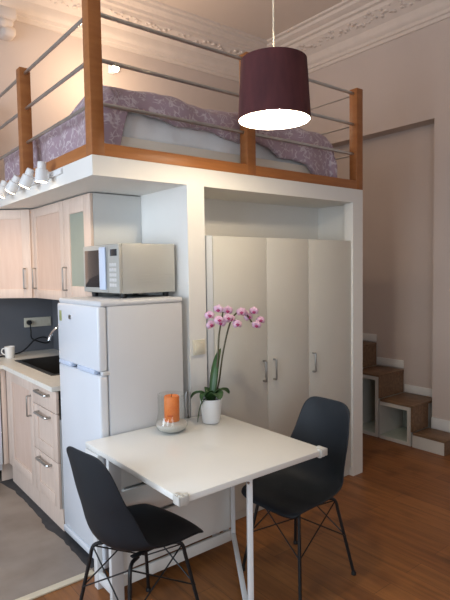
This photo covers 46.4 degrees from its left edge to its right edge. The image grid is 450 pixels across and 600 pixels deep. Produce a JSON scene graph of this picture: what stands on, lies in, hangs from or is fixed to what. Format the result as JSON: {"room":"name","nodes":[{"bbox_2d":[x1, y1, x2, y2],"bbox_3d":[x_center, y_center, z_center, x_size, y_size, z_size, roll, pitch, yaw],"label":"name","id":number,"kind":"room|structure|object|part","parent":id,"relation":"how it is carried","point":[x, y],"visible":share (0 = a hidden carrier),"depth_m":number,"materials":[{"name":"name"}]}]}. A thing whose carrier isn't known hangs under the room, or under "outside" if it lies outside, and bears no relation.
{"room":"studio apartment","nodes":[
{"label":"studio apartment","id":0,"kind":"room"},
{"bbox_2d":[0,21,238,371],"bbox_3d":[-1.997,-0.682,4.418,7.040,4.100,0.200,-4,4,-38],"label":"wall","id":1,"kind":"structure","parent":0,"point":[30,42],"depth_m":4.68,"materials":[{"name":"beige paint"}]},
{"bbox_2d":[0,5,15,40],"bbox_3d":[-1.783,-2.233,4.246,0.170,0.190,0.220,-4,4,-38],"label":"corbel","id":2,"kind":"object","parent":1,"relation":"attached to","point":[7,14],"visible":1,"depth_m":4.20,"materials":[{"name":"white"}]},
{"bbox_2d":[0,209,34,297],"bbox_3d":[-1.653,-0.360,4.199,0.747,0.672,0.591,-4,4,-38],"label":"upper cabinet","id":3,"kind":"object","parent":1,"relation":"attached to","point":[16,226],"visible":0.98,"depth_m":3.99,"materials":[{"name":"grey laminate"}]},
{"bbox_3d":[-1.729,-0.347,4.008,0.398,0.536,0.006,0,3,6],"label":"panel","id":4,"kind":"part","parent":3,"relation":"part of","materials":[{"name":"brown wood"}]},
{"bbox_3d":[-1.516,-0.162,3.967,0.011,0.161,0.035,0,3,6],"label":"handle","id":5,"kind":"part","parent":3,"relation":"part of","materials":[{"name":"metal"}]},
{"bbox_3d":[-1.457,-0.350,3.993,0.037,0.668,0.022,-4,4,-38],"label":"corner post","id":6,"kind":"part","parent":3,"relation":"part of","materials":[{"name":"brown wood"}]},
{"bbox_2d":[0,298,59,353],"bbox_3d":[-1.960,0.275,3.378,2.312,0.490,1.540,-4,4,-38],"label":"backsplash","id":7,"kind":"structure","parent":1,"relation":"attached to","point":[13,311],"depth_m":4.54,"materials":[{"name":"grey stone"}]},
{"bbox_2d":[24,316,50,326],"bbox_3d":[-1.642,0.190,4.595,0.229,0.081,0.015,-4,4,-38],"label":"socket","id":8,"kind":"object","parent":7,"relation":"attached to","point":[36,321],"visible":1,"depth_m":4.59,"materials":[{"name":"beige plastic"}]},
{"bbox_2d":[108,65,119,74],"bbox_3d":[-1.032,-2.159,4.901,0.090,0.096,0.141,-4,4,-38],"label":"wall spotlight","id":9,"kind":"object","parent":1,"relation":"attached to","point":[111,69],"visible":0.79,"depth_m":4.92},
{"bbox_3d":[-1.073,-2.169,4.942,0.060,0.080,0.025,-4,4,-38],"label":"wall plate","id":10,"kind":"part","parent":9,"relation":"part of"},
{"bbox_2d":[0,0,266,81],"bbox_3d":[-1.929,-2.518,4.062,6.480,0.395,0.305,-4,4,-38],"label":"crown molding","id":11,"kind":"structure","parent":1,"relation":"attached to","point":[59,16],"depth_m":5.08,"materials":[{"name":"paint"}]},
{"bbox_2d":[138,187,180,296],"bbox_3d":[-0.846,0.341,3.938,0.120,2.080,2.060,-4,4,-38],"label":"wall partition","id":12,"kind":"structure","parent":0,"point":[160,211],"depth_m":3.18,"materials":[{"name":"white paint"}]},
{"bbox_2d":[32,201,65,299],"bbox_3d":[-1.141,-0.347,3.849,0.385,0.672,0.597,-4,4,-38],"label":"upper cabinet","id":13,"kind":"object","parent":12,"relation":"attached to","point":[48,231],"visible":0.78,"depth_m":3.75,"materials":[{"name":"grey laminate"}]},
{"bbox_3d":[-1.435,-0.162,3.950,0.035,0.161,0.011,-4,4,-38],"label":"handle","id":14,"kind":"part","parent":13,"relation":"part of","materials":[{"name":"metal"}]},
{"bbox_3d":[-1.256,-0.340,3.756,0.006,0.546,0.472,-4,4,-38],"label":"panel","id":15,"kind":"part","parent":13,"relation":"part of","materials":[{"name":"brown wood"}]},
{"bbox_2d":[62,193,142,296],"bbox_3d":[-0.820,-0.328,3.447,0.385,0.672,0.426,-4,4,-38],"label":"upper cabinet","id":16,"kind":"object","parent":12,"relation":"attached to","point":[90,219],"visible":0.66,"depth_m":3.31,"materials":[{"name":"grey laminate"}]},
{"bbox_3d":[-1.067,-0.140,3.489,0.035,0.161,0.011,-4,4,-38],"label":"handle","id":17,"kind":"part","parent":16,"relation":"part of","materials":[{"name":"metal"}]},
{"bbox_3d":[-0.936,-0.321,3.355,0.006,0.476,0.233,-4,4,-38],"label":"pane","id":18,"kind":"part","parent":16,"relation":"part of","materials":[{"name":"green glass"}]},
{"bbox_3d":[-0.937,-0.321,3.355,0.020,0.668,0.425,-4,4,-38],"label":"door","id":19,"kind":"part","parent":16,"relation":"part of","materials":[{"name":"brown wood"}]},
{"bbox_2d":[0,433,449,599],"bbox_3d":[0.036,1.530,2.035,7.040,0.104,6.620,-4,4,-38],"label":"floor","id":20,"kind":"structure","parent":0,"point":[395,513],"depth_m":2.97,"materials":[{"name":"brown wood"}]},
{"bbox_2d":[0,403,2,469],"bbox_3d":[-2.070,0.959,3.960,0.598,0.869,0.505,-4,4,-38],"label":"dishwasher","id":21,"kind":"object","parent":20,"relation":"on","point":[1,453],"visible":1,"depth_m":3.95,"materials":[{"name":"beige wood"}]},
{"bbox_2d":[0,369,12,480],"bbox_3d":[-1.603,0.930,4.338,0.598,0.869,0.505,-4,4,-38],"label":"base unit","id":22,"kind":"object","parent":20,"relation":"on","point":[7,468],"visible":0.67,"depth_m":3.97,"materials":[{"name":"brown wood"}]},
{"bbox_3d":[-1.669,0.881,3.972,0.037,0.726,0.020,-4,4,-38],"label":"filler panel","id":23,"kind":"part","parent":22,"relation":"part of","materials":[{"name":"brown wood"}]},
{"bbox_2d":[0,349,59,391],"bbox_3d":[-1.955,0.535,3.386,2.304,0.030,1.537,-4,4,-38],"label":"countertop","id":24,"kind":"structure","parent":22,"relation":"on","point":[50,383],"depth_m":3.71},
{"bbox_2d":[1,346,14,358],"bbox_3d":[-1.741,0.420,4.226,0.094,0.094,0.092,-4,4,-38],"label":"mug","id":25,"kind":"object","parent":24,"relation":"on","point":[9,350],"visible":1,"depth_m":4.20,"materials":[{"name":"white ceramic"}]},
{"bbox_2d":[0,320,49,356],"bbox_3d":[-1.791,0.323,4.365,0.086,0.274,0.724,2,4,38],"label":"cord","id":26,"kind":"object","parent":24,"relation":"on","point":[29,322],"visible":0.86,"depth_m":4.52,"materials":[{"name":"black plastic"}]},
{"bbox_2d":[15,355,60,399],"bbox_3d":[-1.245,0.565,3.899,0.374,0.180,0.784,-4,4,-38],"label":"sink","id":27,"kind":"object","parent":24,"relation":"in","point":[50,365],"visible":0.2,"depth_m":4.19,"materials":[{"name":"black metal"}]},
{"bbox_2d":[47,326,57,340],"bbox_3d":[-1.150,0.323,3.916,0.324,0.307,0.131,-4,4,-38],"label":"faucet","id":28,"kind":"object","parent":24,"relation":"on","point":[55,328],"visible":0.13,"depth_m":3.85,"materials":[{"name":"silver metal"}]},
{"bbox_2d":[0,479,93,567],"bbox_3d":[-1.193,1.413,3.433,0.110,0.002,1.545,-4,4,-38],"label":"trim","id":29,"kind":"structure","parent":20,"relation":"on","point":[50,525],"depth_m":3.30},
{"bbox_2d":[6,371,60,506],"bbox_3d":[-1.255,0.950,3.909,0.592,0.869,0.596,-4,4,-38],"label":"base cabinet","id":30,"kind":"object","parent":29,"relation":"on","point":[20,406],"visible":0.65,"depth_m":3.74,"materials":[{"name":"grey laminate"}]},
{"bbox_3d":[-1.621,0.881,3.960,0.020,0.726,0.055,-4,4,-38],"label":"corner post","id":31,"kind":"part","parent":30,"relation":"part of","materials":[{"name":"brown wood"}]},
{"bbox_3d":[-1.435,0.892,3.726,0.020,0.726,0.538,-4,4,-38],"label":"door","id":32,"kind":"part","parent":30,"relation":"part of","materials":[{"name":"brown wood"}]},
{"bbox_3d":[-1.434,0.892,3.726,0.006,0.584,0.396,-4,4,-38],"label":"panel","id":33,"kind":"part","parent":30,"relation":"part of","materials":[{"name":"brown wood"}]},
{"bbox_3d":[-1.317,0.711,3.521,0.036,0.147,0.012,-4,4,-38],"label":"handle","id":34,"kind":"part","parent":30,"relation":"part of","materials":[{"name":"metal"}]},
{"bbox_2d":[33,384,65,530],"bbox_3d":[-0.939,0.969,3.509,0.596,0.869,0.416,-4,4,-38],"label":"drawer unit","id":35,"kind":"object","parent":29,"relation":"on","point":[47,407],"visible":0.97,"depth_m":3.31,"materials":[{"name":"grey laminate"}]},
{"bbox_3d":[-1.162,0.588,3.314,0.040,0.016,0.216,-4,4,-38],"label":"handle","id":36,"kind":"part","parent":35,"relation":"part of","materials":[{"name":"metal"}]},
{"bbox_3d":[-1.160,0.728,3.322,0.040,0.016,0.216,-4,4,-38],"label":"handle","id":37,"kind":"part","parent":35,"relation":"part of","materials":[{"name":"metal"}]},
{"bbox_3d":[-1.156,1.027,3.340,0.040,0.016,0.216,-4,4,-38],"label":"handle","id":38,"kind":"part","parent":35,"relation":"part of","materials":[{"name":"metal"}]},
{"bbox_3d":[-1.140,0.616,3.333,0.018,0.136,0.413,-4,4,-38],"label":"drawer","id":39,"kind":"part","parent":35,"relation":"part of","materials":[{"name":"brown wood"}]},
{"bbox_3d":[-1.137,0.837,3.346,0.018,0.297,0.413,-4,4,-38],"label":"drawer","id":40,"kind":"part","parent":35,"relation":"part of","materials":[{"name":"brown wood"}]},
{"bbox_3d":[-1.133,1.131,3.363,0.018,0.283,0.413,-4,4,-38],"label":"drawer","id":41,"kind":"part","parent":35,"relation":"part of","materials":[{"name":"brown wood"}]},
{"bbox_2d":[15,570,93,599],"bbox_3d":[-1.954,1.521,1.786,3.220,0.010,0.045,-4,4,-38],"label":"trim","id":42,"kind":"structure","parent":20,"relation":"on","point":[31,596],"depth_m":2.65,"materials":[{"name":"beige wood"}]},
{"bbox_2d":[58,294,183,572],"bbox_3d":[-0.607,0.703,3.071,0.525,1.440,0.558,-4,4,-38],"label":"refrigerator","id":43,"kind":"object","parent":20,"relation":"on","point":[119,360],"visible":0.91,"depth_m":2.85,"materials":[{"name":"white metal"}]},
{"bbox_3d":[-0.906,0.359,3.027,0.036,0.023,0.180,-4,4,-38],"label":"handle","id":44,"kind":"part","parent":43,"relation":"part of","materials":[{"name":"white plastic"}]},
{"bbox_3d":[-0.795,0.191,2.896,0.050,0.336,0.546,-4,4,-38],"label":"freezer door","id":45,"kind":"part","parent":43,"relation":"part of","materials":[{"name":"white metal"}]},
{"bbox_3d":[-0.785,0.867,2.936,0.050,0.977,0.546,-4,4,-38],"label":"fridge door","id":46,"kind":"part","parent":43,"relation":"part of","materials":[{"name":"white metal"}]},
{"bbox_3d":[-0.780,1.375,2.964,0.054,0.038,0.550,-4,4,-38],"label":"trim","id":47,"kind":"part","parent":43,"relation":"part of","materials":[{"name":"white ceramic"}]},
{"bbox_3d":[-0.731,0.369,2.808,0.036,0.023,0.220,-4,4,-38],"label":"handle","id":48,"kind":"part","parent":43,"relation":"part of","materials":[{"name":"white plastic"}]},
{"bbox_3d":[-0.610,-0.001,3.034,0.507,0.030,0.558,-4,4,-38],"label":"lid","id":49,"kind":"part","parent":43,"relation":"part of","materials":[{"name":"white plastic"}]},
{"bbox_2d":[83,243,174,297],"bbox_3d":[-0.580,-0.173,3.121,0.379,0.302,0.446,-4,4,-39],"label":"microwave","id":50,"kind":"object","parent":43,"relation":"on","point":[123,269],"visible":0.99,"depth_m":2.95,"materials":[{"name":"silver metal"}]},
{"bbox_3d":[-0.751,-0.181,3.068,0.020,0.270,0.310,-4,4,-39],"label":"door","id":51,"kind":"part","parent":50,"relation":"part of","materials":[{"name":"silver metal"}]},
{"bbox_3d":[-0.692,-0.178,2.969,0.013,0.242,0.072,-4,4,-39],"label":"door handle","id":52,"kind":"part","parent":50,"relation":"part of","materials":[{"name":"silver metal"}]},
{"bbox_3d":[-0.608,-0.173,2.895,0.020,0.270,0.131,-4,4,-39],"label":"control panel","id":53,"kind":"part","parent":50,"relation":"part of","materials":[{"name":"silver metal"}]},
{"bbox_2d":[66,446,202,599],"bbox_3d":[-0.390,1.031,2.304,0.452,0.881,0.511,2,5,44],"label":"shell chair","id":54,"kind":"object","parent":20,"relation":"on","point":[142,528],"visible":1,"depth_m":2.14,"materials":[{"name":"grey plastic"}]},
{"bbox_3d":[-0.589,1.263,2.324,0.182,0.410,0.030,-1,3,-7],"label":"leg","id":55,"kind":"part","parent":54,"relation":"part of","materials":[{"name":"black metal"}]},
{"bbox_3d":[-0.376,1.272,2.116,0.030,0.410,0.182,0,3,6],"label":"leg","id":56,"kind":"part","parent":54,"relation":"part of","materials":[{"name":"black metal"}]},
{"bbox_3d":[-0.388,1.248,2.529,0.030,0.410,0.182,0,3,6],"label":"leg","id":57,"kind":"part","parent":54,"relation":"part of","materials":[{"name":"black metal"}]},
{"bbox_3d":[-0.175,1.257,2.320,0.182,0.410,0.030,-1,3,-7],"label":"leg","id":58,"kind":"part","parent":54,"relation":"part of","materials":[{"name":"black metal"}]},
{"bbox_2d":[0,154,362,475],"bbox_3d":[-0.461,0.270,4.190,2.179,2.180,2.139,-4,4,-38],"label":"platform","id":59,"kind":"object","parent":20,"relation":"on","point":[211,202],"visible":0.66,"depth_m":3.37,"materials":[{"name":"white paint"}]},
{"bbox_2d":[0,161,62,197],"bbox_3d":[-1.334,-0.741,3.356,0.124,0.125,1.240,-4,4,-38],"label":"track light","id":60,"kind":"object","parent":59,"relation":"attached to","point":[17,183],"visible":1,"depth_m":3.13,"materials":[{"name":"white metal"}]},
{"bbox_2d":[0,0,362,189],"bbox_3d":[-0.482,-1.227,4.099,2.180,0.820,2.137,-4,4,-38],"label":"loft railing","id":61,"kind":"object","parent":59,"relation":"on","point":[92,15],"visible":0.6,"depth_m":3.07,"materials":[{"name":"brown wood"}]},
{"bbox_3d":[-1.317,-1.139,3.459,0.070,0.745,0.072,-4,4,-38],"label":"post","id":62,"kind":"part","parent":61,"relation":"part of","materials":[{"name":"brown wood"}]},
{"bbox_3d":[-1.309,-1.475,3.425,0.022,0.020,2.030,-4,4,-38],"label":"rail","id":63,"kind":"part","parent":61,"relation":"part of","materials":[{"name":"grey metal"}]},
{"bbox_3d":[-1.306,-1.251,3.438,0.022,0.020,2.030,-4,4,-38],"label":"rail","id":64,"kind":"part","parent":61,"relation":"part of","materials":[{"name":"grey metal"}]},
{"bbox_3d":[-1.303,-1.032,3.451,0.022,0.020,2.030,-4,4,-38],"label":"rail","id":65,"kind":"part","parent":61,"relation":"part of","materials":[{"name":"grey metal"}]},
{"bbox_3d":[-0.663,-1.138,2.637,0.070,0.820,0.072,-4,4,-38],"label":"post","id":66,"kind":"part","parent":61,"relation":"part of","materials":[{"name":"brown wood"}]},
{"bbox_3d":[0.159,-1.488,3.277,2.083,0.020,0.022,-4,4,-38],"label":"rail","id":67,"kind":"part","parent":61,"relation":"part of","materials":[{"name":"grey metal"}]},
{"bbox_3d":[0.162,-1.264,3.291,2.083,0.020,0.022,-4,4,-38],"label":"rail","id":68,"kind":"part","parent":61,"relation":"part of","materials":[{"name":"grey metal"}]},
{"bbox_3d":[0.165,-1.045,3.304,2.083,0.020,0.022,-4,4,-38],"label":"rail","id":69,"kind":"part","parent":61,"relation":"part of","materials":[{"name":"grey metal"}]},
{"bbox_3d":[0.141,-1.150,3.278,0.070,0.745,0.072,-4,4,-38],"label":"post","id":70,"kind":"part","parent":61,"relation":"part of","materials":[{"name":"brown wood"}]},
{"bbox_3d":[0.780,-1.551,4.181,0.012,0.012,0.610,-4,4,-38],"label":"rail","id":71,"kind":"part","parent":61,"relation":"part of","materials":[{"name":"grey metal"}]},
{"bbox_3d":[0.783,-1.326,4.194,0.012,0.012,0.610,-4,4,-38],"label":"rail","id":72,"kind":"part","parent":61,"relation":"part of","materials":[{"name":"grey metal"}]},
{"bbox_3d":[0.986,-1.202,3.951,0.070,0.745,0.072,-4,4,-38],"label":"post","id":73,"kind":"part","parent":61,"relation":"part of","materials":[{"name":"brown wood"}]},
{"bbox_2d":[185,390,189,418],"bbox_3d":[-0.214,0.966,3.062,0.033,0.898,0.066,-2,4,-16],"label":"power cord","id":74,"kind":"object","parent":59,"relation":"hanging from","point":[187,390],"visible":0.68,"depth_m":3.02,"materials":[{"name":"grey plastic"}]},
{"bbox_2d":[192,339,204,355],"bbox_3d":[-0.152,0.276,3.058,0.084,0.087,0.016,-4,4,-38],"label":"light switch","id":75,"kind":"object","parent":59,"relation":"attached to","point":[198,346],"visible":1,"depth_m":3.05,"materials":[{"name":"beige plastic"}]},
{"bbox_2d":[121,136,310,173],"bbox_3d":[-0.521,-0.888,4.063,1.795,0.150,1.840,-4,4,-38],"label":"frame","id":76,"kind":"object","parent":59,"relation":"on","point":[126,141],"visible":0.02,"depth_m":3.19,"materials":[{"name":"white wood"}]},
{"bbox_2d":[4,85,336,180],"bbox_3d":[-0.461,-1.039,4.004,1.888,0.506,1.821,-4,4,-38],"label":"duvet","id":77,"kind":"object","parent":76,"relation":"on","point":[71,135],"visible":0.35,"depth_m":3.23,"materials":[{"name":"fabric"}]},
{"bbox_2d":[122,112,304,165],"bbox_3d":[-0.527,-1.040,4.061,1.737,0.251,1.816,-4,4,-38],"label":"mattress","id":78,"kind":"object","parent":76,"relation":"on","point":[138,126],"visible":0.09,"depth_m":3.14,"materials":[{"name":"white fabric"}]},
{"bbox_3d":[0.180,-0.570,3.844,1.453,0.279,0.040,-4,4,-38],"label":"niche panel","id":79,"kind":"part","parent":59,"relation":"part of","materials":[{"name":"white paint"}]},
{"bbox_3d":[0.345,0.271,4.835,0.116,2.079,2.139,-4,4,-38],"label":"panel","id":80,"kind":"part","parent":59,"relation":"part of","materials":[{"name":"white paint"}]},
{"bbox_2d":[85,414,327,599],"bbox_3d":[-0.108,1.074,2.559,0.842,0.757,0.858,-4,4,-38],"label":"folding table","id":81,"kind":"object","parent":20,"relation":"on","point":[192,473],"visible":0.88,"depth_m":2.53,"materials":[{"name":"white laminate"}]},
{"bbox_3d":[-0.318,1.048,2.857,0.676,0.580,0.010,-4,4,-38],"label":"panel","id":82,"kind":"part","parent":81,"relation":"part of","materials":[{"name":"white wood"}]},
{"bbox_2d":[190,304,264,423],"bbox_3d":[0.011,0.344,2.999,0.212,0.658,0.462,2,5,42],"label":"potted orchid","id":83,"kind":"object","parent":81,"relation":"on","point":[211,399],"visible":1,"depth_m":2.92,"materials":[{"name":"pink plant"}]},
{"bbox_3d":[-0.084,0.081,2.872,0.057,0.045,0.022,-1,3,-11],"label":"flower","id":84,"kind":"part","parent":83,"relation":"part of","materials":[{"name":"pink plant"}]},
{"bbox_3d":[-0.079,0.134,2.878,0.055,0.049,0.020,-4,4,-38],"label":"flower","id":85,"kind":"part","parent":83,"relation":"part of","materials":[{"name":"pink plant"}]},
{"bbox_3d":[-0.077,0.612,2.923,0.126,0.135,0.126,-4,4,-38],"label":"pot","id":86,"kind":"part","parent":83,"relation":"part of","materials":[{"name":"white ceramic"}]},
{"bbox_3d":[-0.034,0.108,2.870,0.056,0.046,0.027,-2,4,-22],"label":"flower","id":87,"kind":"part","parent":83,"relation":"part of","materials":[{"name":"pink plant"}]},
{"bbox_3d":[-0.035,0.046,2.880,0.056,0.048,0.022,0,3,8],"label":"flower","id":88,"kind":"part","parent":83,"relation":"part of","materials":[{"name":"pink plant"}]},
{"bbox_3d":[-0.042,0.318,2.939,0.093,0.502,0.017,-4,4,-38],"label":"stem","id":89,"kind":"part","parent":83,"relation":"part of","materials":[{"name":"green plant"}]},
{"bbox_3d":[0.014,0.099,2.914,0.055,0.048,0.024,-3,4,-28],"label":"flower","id":90,"kind":"part","parent":83,"relation":"part of","materials":[{"name":"pink plant"}]},
{"bbox_3d":[0.016,0.054,2.935,0.057,0.047,0.019,-1,3,1],"label":"flower","id":91,"kind":"part","parent":83,"relation":"part of","materials":[{"name":"pink plant"}]},
{"bbox_3d":[0.045,0.314,2.994,0.279,0.502,0.015,-3,4,-35],"label":"stem","id":92,"kind":"part","parent":83,"relation":"part of","materials":[{"name":"green plant"}]},
{"bbox_3d":[0.069,0.134,2.959,0.057,0.045,0.025,-2,3,-14],"label":"flower","id":93,"kind":"part","parent":83,"relation":"part of","materials":[{"name":"pink plant"}]},
{"bbox_3d":[0.092,0.064,2.973,0.057,0.046,0.020,-1,3,-7],"label":"flower","id":94,"kind":"part","parent":83,"relation":"part of","materials":[{"name":"pink plant"}]},
{"bbox_3d":[0.135,0.098,3.062,0.056,0.046,0.027,-2,4,-19],"label":"flower","id":95,"kind":"part","parent":83,"relation":"part of","materials":[{"name":"pink plant"}]},
{"bbox_3d":[0.168,0.060,3.044,0.057,0.047,0.019,-1,3,1],"label":"flower","id":96,"kind":"part","parent":83,"relation":"part of","materials":[{"name":"pink plant"}]},
{"bbox_3d":[0.184,0.141,3.054,0.057,0.048,0.021,-1,3,3],"label":"flower","id":97,"kind":"part","parent":83,"relation":"part of","materials":[{"name":"pink plant"}]},
{"bbox_3d":[0.208,0.116,3.082,0.057,0.045,0.022,-1,3,-11],"label":"flower","id":98,"kind":"part","parent":83,"relation":"part of","materials":[{"name":"pink plant"}]},
{"bbox_3d":[0.109,1.105,2.272,0.024,0.722,0.036,-1,3,-6],"label":"leg","id":99,"kind":"part","parent":81,"relation":"part of","materials":[{"name":"white metal"}]},
{"bbox_2d":[205,235,350,519],"bbox_3d":[0.320,0.476,3.702,1.347,1.797,0.423,-4,4,-38],"label":"wardrobe","id":100,"kind":"object","parent":20,"relation":"on","point":[301,288],"visible":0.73,"depth_m":3.50,"materials":[{"name":"white laminate"}]},
{"bbox_3d":[0.103,0.473,3.316,0.434,1.732,0.020,-4,4,-38],"label":"door","id":101,"kind":"part","parent":100,"relation":"part of","materials":[{"name":"white laminate"}]},
{"bbox_3d":[0.261,0.462,3.406,0.013,0.145,0.036,-4,4,-38],"label":"handle","id":102,"kind":"part","parent":100,"relation":"part of","materials":[{"name":"metal"}]},
{"bbox_3d":[0.333,0.458,3.463,0.013,0.145,0.036,-4,4,-38],"label":"handle","id":103,"kind":"part","parent":100,"relation":"part of","materials":[{"name":"metal"}]},
{"bbox_3d":[0.429,0.453,3.575,0.395,1.732,0.020,-4,4,-38],"label":"door","id":104,"kind":"part","parent":100,"relation":"part of","materials":[{"name":"white laminate"}]},
{"bbox_3d":[0.632,0.439,3.702,0.013,0.145,0.036,-4,4,-38],"label":"handle","id":105,"kind":"part","parent":100,"relation":"part of","materials":[{"name":"metal"}]},
{"bbox_3d":[0.767,0.432,3.844,0.464,1.732,0.020,-4,4,-38],"label":"door","id":106,"kind":"part","parent":100,"relation":"part of","materials":[{"name":"white laminate"}]},
{"bbox_2d":[241,396,355,599],"bbox_3d":[0.382,0.993,2.744,0.511,0.881,0.452,-4,4,-39],"label":"shell chair","id":107,"kind":"object","parent":20,"relation":"on","point":[289,492],"visible":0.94,"depth_m":2.79,"materials":[{"name":"grey plastic"}]},
{"bbox_3d":[0.174,1.225,2.777,0.182,0.410,0.030,-1,3,-2],"label":"leg","id":108,"kind":"part","parent":107,"relation":"part of","materials":[{"name":"metal"}]},
{"bbox_3d":[0.395,1.211,2.959,0.030,0.410,0.182,0,3,12],"label":"leg","id":109,"kind":"part","parent":107,"relation":"part of","materials":[{"name":"black metal"}]},
{"bbox_3d":[0.364,1.236,2.547,0.030,0.410,0.182,0,3,12],"label":"leg","id":110,"kind":"part","parent":107,"relation":"part of","materials":[{"name":"metal"}]},
{"bbox_3d":[0.585,1.222,2.730,0.182,0.410,0.030,-1,3,-2],"label":"leg","id":111,"kind":"part","parent":107,"relation":"part of","materials":[{"name":"black metal"}]},
{"bbox_2d":[363,341,449,455],"bbox_3d":[1.591,0.869,5.012,0.406,0.822,1.302,-4,4,-38],"label":"stairs","id":112,"kind":"structure","parent":20,"relation":"on","point":[389,413],"depth_m":4.92,"materials":[{"name":"brown wood"}]},
{"bbox_2d":[155,0,343,39],"bbox_3d":[-0.026,-2.660,1.788,7.040,0.100,6.620,-4,4,-38],"label":"ceiling","id":113,"kind":"structure","parent":0,"point":[253,17],"depth_m":5.12,"materials":[{"name":"paint"}]},
{"bbox_2d":[238,0,310,129],"bbox_3d":[0.220,-1.746,2.426,0.344,1.806,0.344,-4,4,-38],"label":"pendant lamp","id":114,"kind":"object","parent":113,"relation":"hanging from","point":[274,94],"visible":1,"depth_m":2.34,"materials":[{"name":"fabric"}]},
{"bbox_3d":[0.218,-1.859,2.420,0.006,1.520,0.006,1,4,29],"label":"cord","id":115,"kind":"part","parent":114,"relation":"part of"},
{"bbox_3d":[0.232,-0.886,2.477,0.084,0.084,0.084,-4,4,-38],"label":"bulb","id":116,"kind":"part","parent":114,"relation":"part of","materials":[{"name":"white glass"}]},
{"bbox_3d":[0.231,-0.985,2.471,0.344,0.275,0.344,-4,4,-38],"label":"lamp shade","id":117,"kind":"part","parent":114,"relation":"part of","materials":[{"name":"fabric"}]},
{"bbox_2d":[300,17,449,432],"bbox_3d":[2.678,-0.721,3.911,0.360,4.100,6.420,-4,4,-38],"label":"wall","id":118,"kind":"structure","parent":0,"point":[404,81],"depth_m":5.01,"materials":[{"name":"beige paint"}]},
{"bbox_2d":[267,0,449,73],"bbox_3d":[2.328,-2.558,3.673,0.305,0.395,6.220,-4,4,-38],"label":"crown molding","id":119,"kind":"structure","parent":118,"relation":"attached to","point":[346,29],"depth_m":5.05,"materials":[{"name":"paint"}]},
{"bbox_2d":[363,333,449,431],"bbox_3d":[1.684,0.753,5.101,0.176,0.775,1.290,-4,4,-38],"label":"baseboard","id":120,"kind":"structure","parent":118,"relation":"attached to","point":[436,423],"depth_m":5.07,"materials":[{"name":"white paint"}]},
{"bbox_3d":[-0.282,0.592,2.767,0.170,0.199,0.170,-4,4,-38],"label":"glass","id":121,"kind":"object","parent":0,"visible":0},
{"bbox_2d":[156,419,186,432],"bbox_3d":[-0.281,0.661,2.771,0.163,0.051,0.163,-4,4,-38],"label":"candle holder","id":122,"kind":"object","parent":121,"relation":"in","point":[166,427],"visible":0.8,"depth_m":2.71,"materials":[{"name":"white ceramic"}]},
{"bbox_2d":[164,394,179,422],"bbox_3d":[-0.281,0.564,2.766,0.080,0.145,0.080,-4,4,-38],"label":"pillar candle","id":123,"kind":"object","parent":122,"relation":"on","point":[171,401],"visible":1,"depth_m":2.73,"materials":[{"name":"orange wax"}]}
]}

